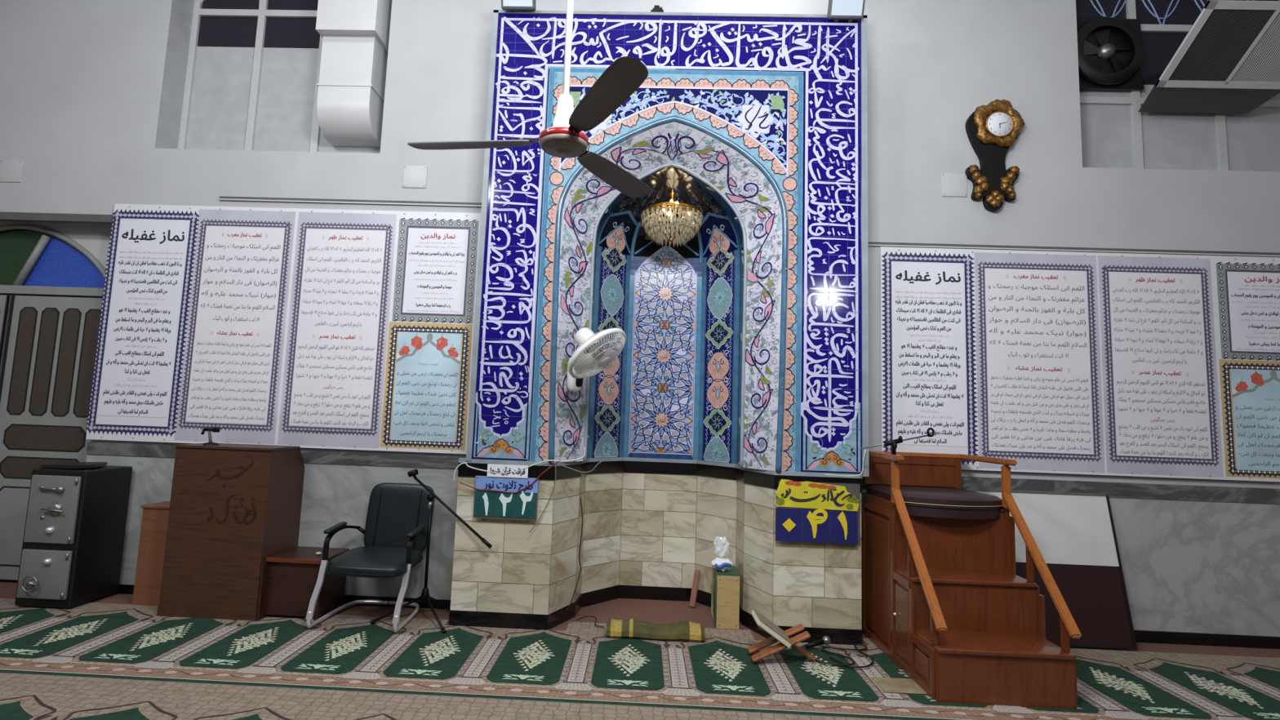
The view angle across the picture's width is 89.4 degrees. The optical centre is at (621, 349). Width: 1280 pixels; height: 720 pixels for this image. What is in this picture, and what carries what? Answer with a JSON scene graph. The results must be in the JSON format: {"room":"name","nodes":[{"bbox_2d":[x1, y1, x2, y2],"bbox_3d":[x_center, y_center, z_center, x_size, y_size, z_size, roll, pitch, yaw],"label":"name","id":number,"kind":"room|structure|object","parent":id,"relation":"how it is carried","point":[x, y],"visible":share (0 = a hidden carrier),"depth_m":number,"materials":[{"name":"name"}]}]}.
{"room":"mosque","nodes":[
{"label":"mosque","id":0,"kind":"room"},
{"bbox_2d":[0,0,1279,488],"bbox_3d":[0.205,-0.738,5.104,12.400,5.400,0.300,2,-6,2],"label":"wall","id":1,"kind":"structure","parent":0,"point":[91,91],"depth_m":5.09,"materials":[{"name":"paint"}]},
{"bbox_2d":[0,160,23,182],"bbox_3d":[-4.907,-1.431,5.186,0.190,0.180,0.011,2,-6,2],"label":"cover plate","id":2,"kind":"object","parent":1,"relation":"attached to","point":[11,171],"visible":1,"depth_m":5.18,"materials":[{"name":"white paint"}]},
{"bbox_2d":[0,221,112,580],"bbox_3d":[-4.936,0.352,5.123,1.800,2.860,0.075,2,-6,2],"label":"door","id":3,"kind":"structure","parent":1,"relation":"in","point":[47,344],"depth_m":5.12,"materials":[{"name":"grey paint"}]},
{"bbox_2d":[0,211,113,223],"bbox_3d":[-4.994,-1.058,5.128,1.990,0.060,0.050,2,-6,2],"label":"trim","id":4,"kind":"structure","parent":1,"relation":"attached to","point":[4,216],"depth_m":5.09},
{"bbox_2d":[85,453,457,599],"bbox_3d":[-2.596,1.311,4.811,2.960,0.940,0.022,2,-6,2],"label":"wainscoting","id":5,"kind":"structure","parent":1,"relation":"attached to","point":[333,494],"depth_m":4.80,"materials":[{"name":"stone"}]},
{"bbox_2d":[85,441,466,469],"bbox_3d":[-2.577,0.799,4.862,2.960,0.090,0.030,2,-6,2],"label":"trim","id":6,"kind":"structure","parent":1,"relation":"attached to","point":[92,448],"depth_m":4.83,"materials":[{"name":"stone"}]},
{"bbox_2d":[177,0,380,153],"bbox_3d":[-2.778,-2.493,5.508,1.850,1.901,0.060,2,-6,2],"label":"window","id":7,"kind":"structure","parent":1,"relation":"in","point":[253,69],"depth_m":5.49,"materials":[{"name":"white glass"}]},
{"bbox_2d":[315,0,391,146],"bbox_3d":[-2.168,-2.561,5.305,0.476,1.708,0.420,2,-6,2],"label":"air duct","id":8,"kind":"object","parent":7,"relation":"attached to","point":[355,33],"visible":0.98,"depth_m":5.14,"materials":[{"name":"white metal"}]},
{"bbox_2d":[115,584,450,609],"bbox_3d":[-2.614,1.811,4.754,2.960,0.066,0.030,2,-6,2],"label":"baseboard","id":9,"kind":"structure","parent":1,"relation":"attached to","point":[122,588],"depth_m":4.71,"materials":[{"name":"black stone"}]},
{"bbox_2d":[85,204,480,453],"bbox_3d":[-2.578,-0.186,4.949,2.943,1.843,0.007,2,-6,2],"label":"banner","id":10,"kind":"object","parent":1,"relation":"attached to","point":[302,327],"visible":1,"depth_m":4.94,"materials":[{"name":"white paper"}]},
{"bbox_2d":[218,195,481,207],"bbox_3d":[-2.075,-1.158,5.062,2.200,0.030,0.018,2,-6,2],"label":"trim","id":11,"kind":"structure","parent":1,"relation":"attached to","point":[221,197],"depth_m":5.06,"materials":[{"name":"white paint"}]},
{"bbox_2d":[401,165,427,188],"bbox_3d":[-1.625,-1.357,5.074,0.190,0.180,0.011,2,-6,2],"label":"cover plate","id":12,"kind":"object","parent":1,"relation":"attached to","point":[413,176],"visible":1,"depth_m":5.07,"materials":[{"name":"white paint"}]},
{"bbox_2d":[941,173,967,196],"bbox_3d":[2.539,-1.254,4.929,0.190,0.180,0.011,2,-6,2],"label":"cover plate","id":13,"kind":"object","parent":1,"relation":"attached to","point":[952,184],"visible":1,"depth_m":4.93,"materials":[{"name":"white paint"}]},
{"bbox_2d":[964,98,1024,212],"bbox_3d":[2.845,-1.480,4.906,0.428,0.874,0.082,2,-6,2],"label":"wall clock","id":14,"kind":"object","parent":1,"relation":"attached to","point":[993,128],"visible":1,"depth_m":4.90,"materials":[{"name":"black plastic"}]},
{"bbox_2d":[986,111,1012,135],"bbox_3d":[2.873,-1.711,4.908,0.198,0.198,0.011,2,-6,2],"label":"clock","id":15,"kind":"object","parent":14,"relation":"on","point":[998,123],"depth_m":4.90,"materials":[{"name":"white plastic"}]},
{"bbox_2d":[861,487,1279,636],"bbox_3d":[3.961,1.530,4.578,4.710,0.915,0.022,2,-6,2],"label":"wall panel","id":16,"kind":"object","parent":1,"relation":"attached to","point":[1188,566],"depth_m":4.56,"materials":[{"name":"stone"}]},
{"bbox_2d":[862,475,1279,503],"bbox_3d":[3.980,1.023,4.628,4.710,0.105,0.030,2,-6,2],"label":"trim","id":17,"kind":"structure","parent":1,"relation":"attached to","point":[1120,490],"depth_m":4.62,"materials":[{"name":"stone"}]},
{"bbox_2d":[867,241,1279,257],"bbox_3d":[4.070,-0.728,4.820,4.660,0.030,0.018,2,-6,2],"label":"trim","id":18,"kind":"structure","parent":1,"relation":"attached to","point":[869,243],"depth_m":4.84,"materials":[{"name":"white paint"}]},
{"bbox_2d":[880,246,1279,481],"bbox_3d":[3.554,0.092,4.723,3.268,1.635,0.007,2,-6,2],"label":"banner","id":19,"kind":"object","parent":1,"relation":"attached to","point":[1095,363],"visible":0.99,"depth_m":4.73,"materials":[{"name":"white paper"}]},
{"bbox_2d":[1075,0,1279,171],"bbox_3d":[4.716,-2.234,5.242,2.332,1.868,0.060,2,-6,2],"label":"window","id":20,"kind":"structure","parent":1,"relation":"in","point":[1114,134],"depth_m":5.20,"materials":[{"name":"white glass"}]},
{"bbox_2d":[1076,16,1144,91],"bbox_3d":[3.901,-2.396,5.210,0.600,0.600,0.110,2,-6,2],"label":"exhaust fan","id":21,"kind":"object","parent":20,"relation":"attached to","point":[1111,50],"visible":0.91,"depth_m":5.19,"materials":[{"name":"metal"}]},
{"bbox_2d":[1138,0,1279,114],"bbox_3d":[4.498,-2.136,4.761,0.970,0.424,0.809,2,-6,2],"label":"air duct","id":22,"kind":"object","parent":20,"relation":"attached to","point":[1228,61],"visible":1,"depth_m":4.71,"materials":[{"name":"metal"}]},
{"bbox_2d":[1133,630,1279,648],"bbox_3d":[3.943,2.020,4.522,4.710,0.081,0.030,2,-6,2],"label":"baseboard","id":23,"kind":"structure","parent":1,"relation":"attached to","point":[1141,636],"depth_m":4.50,"materials":[{"name":"black stone"}]},
{"bbox_2d":[0,579,1279,657],"bbox_3d":[-0.029,1.549,0.639,12.400,0.094,9.600,2,-6,2],"label":"floor","id":24,"kind":"structure","parent":0,"point":[654,611],"depth_m":4.63,"materials":[{"name":"brown carpet"}]},
{"bbox_2d":[132,501,170,605],"bbox_3d":[-3.242,1.462,4.653,0.340,0.680,0.245,2,-6,2],"label":"wooden board","id":25,"kind":"object","parent":24,"relation":"on","point":[154,522],"visible":0.43,"depth_m":4.54,"materials":[{"name":"brown wood"}]},
{"bbox_2d":[0,672,886,719],"bbox_3d":[0.034,1.702,2.553,11.503,0.011,1.319,2,-6,2],"label":"carpet","id":26,"kind":"object","parent":24,"relation":"on","point":[22,696],"visible":1,"depth_m":3.10,"materials":[{"name":"beige carpet"}]},
{"bbox_2d":[0,598,1279,719],"bbox_3d":[0.075,1.841,3.845,11.503,0.011,1.280,2,-6,2],"label":"carpet","id":27,"kind":"object","parent":24,"relation":"on","point":[579,664],"visible":0.88,"depth_m":3.68,"materials":[{"name":"green carpet"}]},
{"bbox_2d":[14,465,132,608],"bbox_3d":[-3.885,1.300,4.574,0.390,0.913,0.478,2,-6,2],"label":"filing cabinet","id":28,"kind":"object","parent":27,"relation":"on","point":[72,551],"visible":0.99,"depth_m":4.41,"materials":[{"name":"metal"}]},
{"bbox_2d":[40,462,106,468],"bbox_3d":[-3.873,0.830,4.633,0.330,0.032,0.340,2,-6,2],"label":"folder","id":29,"kind":"object","parent":28,"relation":"on","point":[76,464],"visible":1,"depth_m":4.51,"materials":[{"name":"plastic"}]},
{"bbox_2d":[156,443,304,620],"bbox_3d":[-2.726,1.247,4.574,0.679,1.128,0.485,2,-6,2],"label":"lectern","id":30,"kind":"object","parent":27,"relation":"on","point":[233,507],"visible":0.99,"depth_m":4.36,"materials":[{"name":"brown wood"}]},
{"bbox_2d":[200,426,220,445],"bbox_3d":[-2.868,0.607,4.519,0.109,0.126,0.099,-2,-7,32],"label":"holder","id":31,"kind":"object","parent":30,"relation":"on","point":[215,429],"visible":1,"depth_m":4.51,"materials":[{"name":"black plastic"}]},
{"bbox_2d":[256,546,349,620],"bbox_3d":[-2.206,1.626,4.505,0.395,0.398,0.438,2,-6,2],"label":"desk","id":32,"kind":"object","parent":27,"relation":"on","point":[288,579],"visible":0.76,"depth_m":4.36,"materials":[{"name":"brown wood"}]},
{"bbox_2d":[305,482,435,632],"bbox_3d":[-1.686,1.389,4.443,0.615,0.882,0.627,2,-6,2],"label":"chair","id":33,"kind":"object","parent":27,"relation":"on","point":[395,532],"visible":0.96,"depth_m":4.57,"materials":[{"name":"black leather"}]},
{"bbox_2d":[369,468,492,633],"bbox_3d":[-1.257,1.331,4.325,0.582,1.021,0.545,7,-8,-41],"label":"microphone stand","id":34,"kind":"object","parent":27,"relation":"on","point":[424,597],"visible":0.97,"depth_m":4.46,"materials":[{"name":"black metal"}]},
{"bbox_2d":[576,615,604,627],"bbox_3d":[-0.189,1.874,4.457,0.227,0.025,0.114,-2,-7,32],"label":"cable","id":35,"kind":"object","parent":27,"relation":"on","point":[587,615],"visible":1,"depth_m":4.48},
{"bbox_2d":[604,617,706,642],"bbox_3d":[0.222,1.834,4.252,0.671,0.108,0.173,2,-6,2],"label":"cushion","id":36,"kind":"object","parent":27,"relation":"on","point":[682,630],"visible":1,"depth_m":4.18,"materials":[{"name":"green fabric"}]},
{"bbox_2d":[746,623,815,662],"bbox_3d":[0.974,1.769,3.912,0.388,0.190,0.225,2,-6,2],"label":"book stand","id":37,"kind":"object","parent":27,"relation":"on","point":[805,635],"visible":0.8,"depth_m":3.87,"materials":[{"name":"brown wood"}]},
{"bbox_2d":[750,608,792,648],"bbox_3d":[0.906,1.688,3.915,0.212,0.159,0.236,2,-6,2],"label":"book","id":38,"kind":"object","parent":37,"relation":"on","point":[761,620],"visible":1,"depth_m":3.81,"materials":[{"name":"beige paper"}]},
{"bbox_2d":[804,635,831,648],"bbox_3d":[1.255,1.867,4.116,0.184,0.063,0.054,5,-7,-26],"label":"microphone","id":39,"kind":"object","parent":27,"relation":"on","point":[825,640],"visible":1,"depth_m":4.11,"materials":[{"name":"black plastic"}]},
{"bbox_2d":[822,635,831,644],"bbox_3d":[1.314,1.867,4.145,0.054,0.054,0.054,2,-6,2],"label":"grille","id":40,"kind":"object","parent":39,"relation":"attached to","point":[825,640],"depth_m":4.12,"materials":[{"name":"metal"}]},
{"bbox_2d":[805,644,874,667],"bbox_3d":[1.357,1.885,3.990,0.425,0.011,0.409,2,-6,2],"label":"microphone cable","id":41,"kind":"object","parent":27,"relation":"on","point":[842,664],"visible":0.93,"depth_m":3.95,"materials":[{"name":"black rubber"}]},
{"bbox_2d":[871,676,926,694],"bbox_3d":[1.537,1.860,3.575,0.240,0.009,0.200,2,-6,2],"label":"pad","id":42,"kind":"object","parent":27,"relation":"on","point":[891,685],"visible":1,"depth_m":3.56,"materials":[{"name":"fabric"}]},
{"bbox_2d":[861,450,1081,709],"bbox_3d":[2.051,1.297,3.980,0.780,1.253,1.203,2,-6,2],"label":"pulpit","id":43,"kind":"object","parent":27,"relation":"on","point":[944,599],"visible":0.96,"depth_m":3.77,"materials":[{"name":"brown wood"}]},
{"bbox_2d":[860,427,934,454],"bbox_3d":[1.794,0.591,4.200,0.473,0.181,0.041,2,-6,2],"label":"microphone boom","id":44,"kind":"object","parent":43,"relation":"attached to","point":[894,442],"visible":0.98,"depth_m":4.19,"materials":[{"name":"black plastic"}]},
{"bbox_2d":[866,484,1004,509],"bbox_3d":[2.071,0.972,4.265,0.680,0.071,0.645,2,-6,2],"label":"seat cushion","id":45,"kind":"object","parent":43,"relation":"on","point":[907,497],"depth_m":4.03,"materials":[{"name":"leather"}]},
{"bbox_2d":[963,488,1137,649],"bbox_3d":[2.950,1.502,4.488,1.015,1.000,0.238,2,-6,2],"label":"leaning board","id":46,"kind":"object","parent":27,"relation":"on","point":[1074,534],"visible":0.65,"depth_m":4.49,"materials":[{"name":"wood"}]},
{"bbox_2d":[448,9,869,644],"bbox_3d":[0.326,-0.234,4.982,2.782,4.392,1.047,2,-6,2],"label":"mihrab","id":47,"kind":"object","parent":24,"relation":"on","point":[741,368],"visible":0.92,"depth_m":4.65,"materials":[{"name":"blue tile"}]},
{"bbox_2d":[472,475,538,520],"bbox_3d":[-0.784,1.007,4.381,0.434,0.282,0.020,2,-6,2],"label":"number sign","id":48,"kind":"object","parent":47,"relation":"attached to","point":[522,504],"visible":1,"depth_m":4.37,"materials":[{"name":"metal"}]},
{"bbox_2d":[486,463,528,478],"bbox_3d":[-0.774,0.826,4.389,0.278,0.085,0.010,2,-6,2],"label":"card","id":49,"kind":"object","parent":48,"relation":"on","point":[523,473],"visible":1,"depth_m":4.38,"materials":[{"name":"white paper"}]},
{"bbox_2d":[459,459,560,493],"bbox_3d":[-0.758,0.855,4.384,0.684,0.239,0.009,2,-6,2],"label":"cable","id":50,"kind":"object","parent":48,"relation":"hanging from","point":[559,460],"visible":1,"depth_m":4.37,"materials":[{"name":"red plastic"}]},
{"bbox_2d":[528,466,555,533],"bbox_3d":[-0.531,1.012,4.360,0.167,0.450,0.006,2,-6,2],"label":"hanging cable","id":51,"kind":"object","parent":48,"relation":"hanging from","point":[555,466],"visible":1,"depth_m":4.35,"materials":[{"name":"plastic"}]},
{"bbox_2d":[501,0,535,12],"bbox_3d":[-0.750,-2.559,4.753,0.250,0.160,0.187,2,-6,2],"label":"floodlight","id":52,"kind":"object","parent":47,"relation":"attached to","point":[526,6],"visible":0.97,"depth_m":4.70,"materials":[{"name":"white"}]},
{"bbox_2d":[453,447,585,480],"bbox_3d":[-0.693,0.779,4.390,0.892,0.261,0.010,2,-6,2],"label":"cable","id":53,"kind":"object","parent":47,"relation":"attached to","point":[583,456],"visible":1,"depth_m":4.38,"materials":[{"name":"white plastic"}]},
{"bbox_2d":[565,497,582,611],"bbox_3d":[-0.329,1.452,4.617,0.023,0.774,0.171,-1,-7,27],"label":"hanging cable","id":54,"kind":"object","parent":47,"relation":"hanging from","point":[580,497],"visible":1,"depth_m":4.68,"materials":[{"name":"black plastic"}]},
{"bbox_2d":[551,460,602,472],"bbox_3d":[-0.303,0.790,4.377,0.347,0.087,0.008,2,-6,2],"label":"cable","id":55,"kind":"object","parent":47,"relation":"hanging from","point":[602,460],"visible":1,"depth_m":4.37,"materials":[{"name":"plastic"}]},
{"bbox_2d":[566,327,626,391],"bbox_3d":[-0.182,0.072,4.354,0.423,0.420,0.653,2,-6,2],"label":"wall fan","id":56,"kind":"object","parent":47,"relation":"attached to","point":[589,352],"visible":1,"depth_m":4.23,"materials":[{"name":"white plastic"}]},
{"bbox_2d":[570,328,622,373],"bbox_3d":[-0.160,0.023,4.249,0.344,0.310,0.412,2,-6,2],"label":"grille","id":57,"kind":"object","parent":56,"relation":"attached to","point":[589,352],"depth_m":4.20,"materials":[{"name":"white plastic"}]},
{"bbox_2d":[650,4,663,12],"bbox_3d":[0.263,-2.499,4.768,0.095,0.061,0.060,2,-6,2],"label":"socket","id":58,"kind":"object","parent":47,"relation":"on","point":[656,8],"visible":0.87,"depth_m":4.75,"materials":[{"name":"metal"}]},
{"bbox_2d":[640,189,702,247],"bbox_3d":[0.403,-1.134,5.140,0.492,0.603,0.495,2,-6,2],"label":"chandelier","id":59,"kind":"object","parent":47,"relation":"hanging from","point":[649,223],"visible":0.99,"depth_m":5.00,"materials":[{"name":"gold metal"}]},
{"bbox_2d":[775,479,860,544],"bbox_3d":[1.308,1.079,4.308,0.560,0.404,0.019,2,-6,2],"label":"number sign","id":60,"kind":"object","parent":47,"relation":"attached to","point":[806,511],"visible":1,"depth_m":4.30,"materials":[{"name":"metal"}]},
{"bbox_2d":[824,449,866,476],"bbox_3d":[1.499,0.758,4.322,0.274,0.184,0.008,2,-6,2],"label":"cable","id":61,"kind":"object","parent":47,"relation":"attached to","point":[864,450],"visible":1,"depth_m":4.31,"materials":[{"name":"white plastic"}]},
{"bbox_2d":[826,0,865,22],"bbox_3d":[1.609,-2.448,4.666,0.250,0.160,0.187,2,-6,2],"label":"floodlight","id":62,"kind":"object","parent":47,"relation":"attached to","point":[850,10],"visible":0.98,"depth_m":4.60,"materials":[{"name":"white"}]},
{"bbox_2d":[688,569,700,607],"bbox_3d":[0.570,1.854,5.013,0.045,0.258,0.120,-1,-7,27],"label":"wooden slat","id":63,"kind":"object","parent":24,"relation":"on","point":[696,575],"visible":1,"depth_m":5.00,"materials":[{"name":"brown wood"}]},
{"bbox_2d":[711,564,739,629],"bbox_3d":[0.746,1.767,4.658,0.156,0.367,0.357,2,-6,2],"label":"box","id":64,"kind":"object","parent":24,"relation":"on","point":[727,616],"visible":0.92,"depth_m":4.49,"materials":[{"name":"brown wood"}]},
{"bbox_2d":[714,577,716,624],"bbox_3d":[0.729,1.764,4.522,0.148,0.314,0.036,2,-6,2],"label":"book","id":65,"kind":"object","parent":64,"relation":"in","point":[715,606],"visible":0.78,"depth_m":4.51,"materials":[{"name":"green paper"}]},
{"bbox_2d":[711,557,733,571],"bbox_3d":[0.718,1.531,4.595,0.157,0.085,0.150,2,-6,2],"label":"packet","id":66,"kind":"object","parent":64,"relation":"on","point":[722,564],"visible":1,"depth_m":4.56,"materials":[{"name":"white plastic"}]},
{"bbox_3d":[0.173,-3.919,1.221,12.400,0.100,9.600,2,-6,2],"label":"ceiling","id":67,"kind":"structure","parent":0,"visible":0},
{"bbox_2d":[407,0,652,198],"bbox_3d":[-0.376,-2.296,3.128,1.150,2.789,1.288,2,-6,2],"label":"ceiling fan","id":68,"kind":"object","parent":67,"relation":"hanging from","point":[624,77],"visible":1,"depth_m":2.95,"materials":[{"name":"brown metal"}]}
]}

